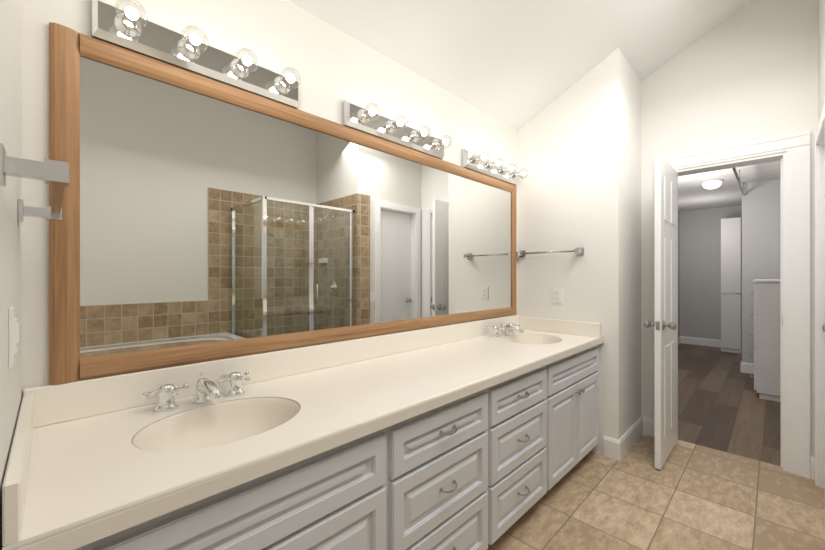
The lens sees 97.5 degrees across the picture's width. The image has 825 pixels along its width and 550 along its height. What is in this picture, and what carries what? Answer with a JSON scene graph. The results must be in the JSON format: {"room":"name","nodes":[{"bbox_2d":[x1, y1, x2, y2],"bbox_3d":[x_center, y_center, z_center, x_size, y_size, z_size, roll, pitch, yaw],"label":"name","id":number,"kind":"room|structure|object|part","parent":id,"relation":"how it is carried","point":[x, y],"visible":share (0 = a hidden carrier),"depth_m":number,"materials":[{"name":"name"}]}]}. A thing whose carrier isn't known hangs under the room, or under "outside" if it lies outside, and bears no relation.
{"room":"bathroom","nodes":[
{"label":"bathroom","id":0,"kind":"room"},
{"bbox_2d":[0,0,21,549],"bbox_3d":[-0.740,-0.700,0.589,1.120,3.900,0.100,0,0,45],"label":"wall","id":1,"kind":"structure","parent":0,"point":[11,190],"depth_m":0.71,"materials":[{"name":"white paint"}]},
{"bbox_2d":[9,306,18,368],"bbox_3d":[-0.792,0.120,0.721,0.072,0.115,0.012,0,0,45],"label":"light switch","id":2,"kind":"object","parent":1,"relation":"attached to","point":[13,332],"visible":1,"depth_m":0.70,"materials":[{"name":"white plastic"}]},
{"bbox_2d":[0,143,68,222],"bbox_3d":[-0.765,-0.162,0.741,0.582,0.052,0.077,0,0,45],"label":"towel rail","id":3,"kind":"object","parent":1,"relation":"attached to","point":[54,174],"visible":0.98,"depth_m":0.56,"materials":[{"name":"silver metal"}]},
{"bbox_2d":[22,217,48,397],"bbox_3d":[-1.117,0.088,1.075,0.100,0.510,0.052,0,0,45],"label":"wall","id":4,"kind":"structure","parent":0,"point":[35,231],"depth_m":1.04,"materials":[{"name":"white paint"}]},
{"bbox_2d":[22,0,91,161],"bbox_3d":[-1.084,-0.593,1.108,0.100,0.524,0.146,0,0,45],"label":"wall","id":5,"kind":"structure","parent":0,"point":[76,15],"depth_m":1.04,"materials":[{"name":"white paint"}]},
{"bbox_2d":[49,0,517,384],"bbox_3d":[-0.125,-0.442,2.050,0.124,1.516,2.729,0,0,45],"label":"mirror","id":6,"kind":"object","parent":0,"point":[204,219],"depth_m":1.47,"materials":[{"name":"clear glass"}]},
{"bbox_2d":[92,0,300,108],"bbox_3d":[-0.700,-0.798,1.308,0.158,0.120,0.680,0,0,45],"label":"sconce","id":7,"kind":"object","parent":6,"relation":"attached to","point":[130,29],"visible":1,"depth_m":1.25,"materials":[{"name":"silver metal"}]},
{"bbox_2d":[343,100,451,158],"bbox_3d":[-0.027,-0.798,1.982,0.158,0.120,0.735,0,0,45],"label":"sconce","id":8,"kind":"object","parent":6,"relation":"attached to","point":[372,121],"visible":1,"depth_m":1.92,"materials":[{"name":"silver metal"}]},
{"bbox_3d":[-0.002,-0.798,1.957,0.087,0.080,0.631,0,0,45],"label":"bulb glass","id":9,"kind":"part","parent":8,"relation":"part of","materials":[{"name":"glass"}]},
{"bbox_2d":[462,149,528,184],"bbox_3d":[0.645,-0.798,2.654,0.158,0.120,0.715,0,0,45],"label":"sconce","id":10,"kind":"object","parent":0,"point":[485,165],"visible":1,"depth_m":2.59,"materials":[{"name":"silver metal"}]},
{"bbox_3d":[0.670,-0.798,2.628,0.087,0.080,0.616,0,0,45],"label":"bulb glass","id":11,"kind":"part","parent":10,"relation":"part of","materials":[{"name":"glass"}]},
{"bbox_2d":[287,0,750,130],"bbox_3d":[0.389,-1.849,0.707,2.750,1.392,5.150,0,0,45],"label":"ceiling","id":12,"kind":"structure","parent":0,"point":[517,65],"depth_m":2.21,"materials":[{"name":"white paint"}]},
{"bbox_2d":[518,48,640,454],"bbox_3d":[1.347,-0.700,2.938,0.750,3.900,0.600,0,0,45],"label":"wall","id":13,"kind":"structure","parent":0,"point":[579,154],"depth_m":2.65,"materials":[{"name":"white paint"}]},
{"bbox_2d":[517,247,583,256],"bbox_3d":[1.036,-0.180,2.772,0.507,0.052,0.072,0,0,45],"label":"towel rail","id":14,"kind":"object","parent":13,"relation":"attached to","point":[578,251],"visible":1,"depth_m":2.71,"materials":[{"name":"silver metal"}]},
{"bbox_2d":[553,288,562,303],"bbox_3d":[1.103,0.150,2.751,0.072,0.115,0.009,0,0,45],"label":"outlet","id":15,"kind":"object","parent":13,"relation":"attached to","point":[557,295],"visible":1,"depth_m":2.75,"materials":[{"name":"white plastic"}]},
{"bbox_2d":[603,436,620,460],"bbox_3d":[1.368,1.183,2.483,0.104,0.135,0.014,0,0,45],"label":"baseboard","id":16,"kind":"structure","parent":13,"relation":"attached to","point":[611,448],"depth_m":2.48,"materials":[{"name":"white wood"}]},
{"bbox_2d":[619,416,642,459],"bbox_3d":[1.617,1.183,2.668,0.014,0.135,0.600,0,0,45],"label":"baseboard return","id":17,"kind":"object","parent":13,"relation":"attached to","point":[631,436],"visible":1,"depth_m":2.63,"materials":[{"name":"white wood"}]},
{"bbox_2d":[643,416,653,436],"bbox_3d":[1.855,1.183,2.844,0.074,0.135,0.014,0,0,45],"label":"baseboard","id":18,"kind":"structure","parent":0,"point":[648,426],"depth_m":2.84,"materials":[{"name":"white wood"}]},
{"bbox_2d":[487,343,824,549],"bbox_3d":[2.280,1.300,2.599,2.750,0.100,10.500,0,0,45],"label":"floor","id":19,"kind":"structure","parent":0,"point":[689,496],"depth_m":2.10,"materials":[{"name":"tile"}]},
{"bbox_2d":[2,315,603,549],"bbox_3d":[0.123,0.783,1.767,0.669,0.933,2.781,0,0,45],"label":"bathroom vanity","id":20,"kind":"object","parent":19,"relation":"on","point":[478,435],"visible":1,"depth_m":1.17,"materials":[{"name":"white"}]},
{"bbox_2d":[721,217,741,352],"bbox_3d":[5.353,0.150,6.067,0.250,2.200,0.430,0,0,45],"label":"tower","id":21,"kind":"object","parent":19,"relation":"on","point":[731,283],"visible":0.94,"depth_m":5.91,"materials":[{"name":"white wood"}]},
{"bbox_2d":[751,279,780,401],"bbox_3d":[3.976,0.645,3.869,0.509,1.210,0.925,0,0,45],"label":"dresser","id":22,"kind":"object","parent":19,"relation":"on","point":[767,339],"visible":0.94,"depth_m":3.64,"materials":[{"name":"white wood"}]},
{"bbox_3d":[3.808,0.623,4.041,0.029,0.901,0.686,0,0,45],"label":"knob","id":23,"kind":"part","parent":22,"relation":"part of","materials":[{"name":"silver metal"}]},
{"bbox_2d":[678,211,679,336],"bbox_3d":[3.235,0.025,5.074,0.100,2.450,4.850,0,0,45],"label":"wall","id":24,"kind":"structure","parent":0,"point":[678,273],"depth_m":6.67,"materials":[{"name":"grey paint"}]},
{"bbox_2d":[680,205,741,339],"bbox_3d":[5.745,0.025,6.063,2.250,2.450,0.100,0,0,45],"label":"wall","id":25,"kind":"structure","parent":0,"point":[700,273],"depth_m":6.53,"materials":[{"name":"grey paint"}]},
{"bbox_2d":[680,336,720,346],"bbox_3d":[5.316,1.185,6.412,0.950,0.130,0.014,0,0,45],"label":"baseboard","id":26,"kind":"structure","parent":25,"relation":"attached to","point":[701,341],"depth_m":6.52,"materials":[{"name":"white wood"}]},
{"bbox_2d":[641,0,817,456],"bbox_3d":[2.227,-0.700,2.567,1.060,3.900,0.120,0,0,45],"label":"wall","id":27,"kind":"structure","parent":0,"point":[728,81],"depth_m":2.50,"materials":[{"name":"white paint"}]},
{"bbox_2d":[644,154,677,469],"bbox_3d":[1.778,0.231,2.529,0.576,2.018,0.179,0,0,-45],"label":"closet door","id":28,"kind":"structure","parent":27,"relation":"in","point":[665,324],"depth_m":2.40,"materials":[{"name":"white wood"}]},
{"bbox_3d":[1.609,0.320,2.360,0.098,0.062,0.179,0,0,-45],"label":"knob","id":29,"kind":"part","parent":28,"relation":"part of","materials":[{"name":"silver metal"}]},
{"bbox_2d":[654,131,809,478],"bbox_3d":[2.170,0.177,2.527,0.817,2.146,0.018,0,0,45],"label":"trim","id":30,"kind":"structure","parent":27,"relation":"attached to","point":[796,147],"depth_m":2.28,"materials":[{"name":"white wood"}]},
{"bbox_2d":[678,160,780,211],"bbox_3d":[4.030,-1.250,4.349,2.250,0.100,4.950,0,0,45],"label":"ceiling","id":31,"kind":"structure","parent":0,"point":[694,193],"depth_m":4.80,"materials":[{"name":"white paint"}]},
{"bbox_2d":[701,179,722,183],"bbox_3d":[3.797,-1.188,4.589,0.210,0.022,0.210,0,0,45],"label":"ceiling light","id":32,"kind":"object","parent":31,"relation":"attached to","point":[712,180],"visible":0.54,"depth_m":4.51,"materials":[{"name":"white"}]},
{"bbox_2d":[702,181,721,188],"bbox_3d":[3.797,-1.142,4.589,0.194,0.072,0.194,0,0,45],"label":"light","id":33,"kind":"object","parent":32,"relation":"attached to","point":[712,185],"visible":1,"depth_m":4.53,"materials":[{"name":"white glass"}]},
{"bbox_2d":[732,168,744,195],"bbox_3d":[3.666,-1.119,4.062,0.024,0.160,1.730,0,0,45],"label":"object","id":34,"kind":"structure","parent":31,"relation":"hanging from","point":[738,180],"depth_m":4.07,"materials":[{"name":"paint"}]},
{"bbox_2d":[742,178,780,363],"bbox_3d":[4.709,0.025,4.356,1.100,2.450,0.120,0,0,45],"label":"wall","id":35,"kind":"structure","parent":0,"point":[761,229],"depth_m":4.61,"materials":[{"name":"grey paint"}]},
{"bbox_2d":[742,362,753,373],"bbox_3d":[4.662,1.185,4.308,1.100,0.130,0.014,0,0,45],"label":"baseboard","id":36,"kind":"structure","parent":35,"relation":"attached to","point":[748,368],"depth_m":4.65,"materials":[{"name":"white wood"}]},
{"bbox_2d":[810,456,813,478],"bbox_3d":[2.472,1.183,2.227,0.033,0.135,0.014,0,0,45],"label":"baseboard","id":37,"kind":"structure","parent":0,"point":[811,467],"depth_m":2.23,"materials":[{"name":"white wood"}]},
{"bbox_2d":[818,0,819,122],"bbox_3d":[2.491,-0.700,2.151,0.100,3.900,0.095,0,0,45],"label":"wall","id":38,"kind":"structure","parent":0,"point":[818,60],"depth_m":2.21,"materials":[{"name":"white paint"}]},
{"bbox_2d":[820,0,824,115],"bbox_3d":[2.247,-1.720,1.907,0.100,1.860,0.595,0,0,45],"label":"wall","id":39,"kind":"structure","parent":0,"point":[822,51],"depth_m":2.03,"materials":[{"name":"white paint"}]},
{"bbox_2d":[814,102,824,488],"bbox_3d":[2.247,0.198,1.907,0.139,2.104,0.735,0,0,45],"label":"door frame","id":40,"kind":"structure","parent":39,"relation":"attached to","point":[819,308],"depth_m":2.14,"materials":[{"name":"white wood"}]}
]}

